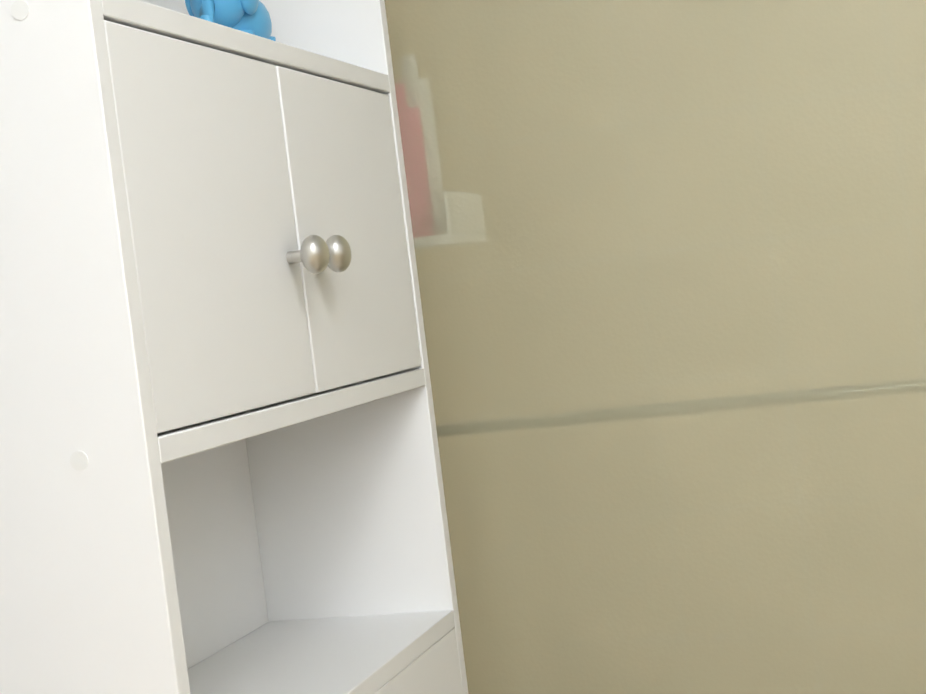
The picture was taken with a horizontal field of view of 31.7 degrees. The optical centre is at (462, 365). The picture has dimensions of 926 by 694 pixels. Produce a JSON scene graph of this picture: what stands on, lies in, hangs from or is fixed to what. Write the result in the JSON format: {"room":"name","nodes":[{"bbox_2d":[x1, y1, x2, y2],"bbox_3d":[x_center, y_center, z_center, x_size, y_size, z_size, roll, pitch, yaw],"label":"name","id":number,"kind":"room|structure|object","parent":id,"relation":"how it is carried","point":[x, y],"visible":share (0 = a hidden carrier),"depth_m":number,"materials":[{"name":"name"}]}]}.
{"room":"bathroom","nodes":[
{"label":"bathroom","id":0,"kind":"room"},
{"bbox_3d":[0.449,1.162,0.626,1.750,0.100,4.050,-6,3,16],"label":"floor","id":1,"kind":"structure","parent":0,"visible":0},
{"bbox_2d":[0,0,467,693],"bbox_3d":[-0.149,0.321,1.266,0.217,1.655,0.571,-6,3,16],"label":"tall cabinet","id":2,"kind":"object","parent":1,"relation":"on","point":[220,468],"visible":1,"depth_m":1.11,"materials":[{"name":"white laminate"}]},
{"bbox_2d":[185,0,275,40],"bbox_3d":[-0.194,-0.283,1.346,0.065,0.078,0.122,-6,3,16],"label":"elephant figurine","id":3,"kind":"object","parent":2,"relation":"in","point":[251,16],"visible":0.48,"depth_m":1.32,"materials":[{"name":"blue plastic"}]},
{"bbox_2d":[384,0,925,693],"bbox_3d":[0.601,0.057,1.551,1.538,1.975,0.276,-6,3,16],"label":"shower enclosure","id":4,"kind":"object","parent":1,"relation":"on","point":[670,258],"visible":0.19,"depth_m":1.68,"materials":[{"name":"glass"}]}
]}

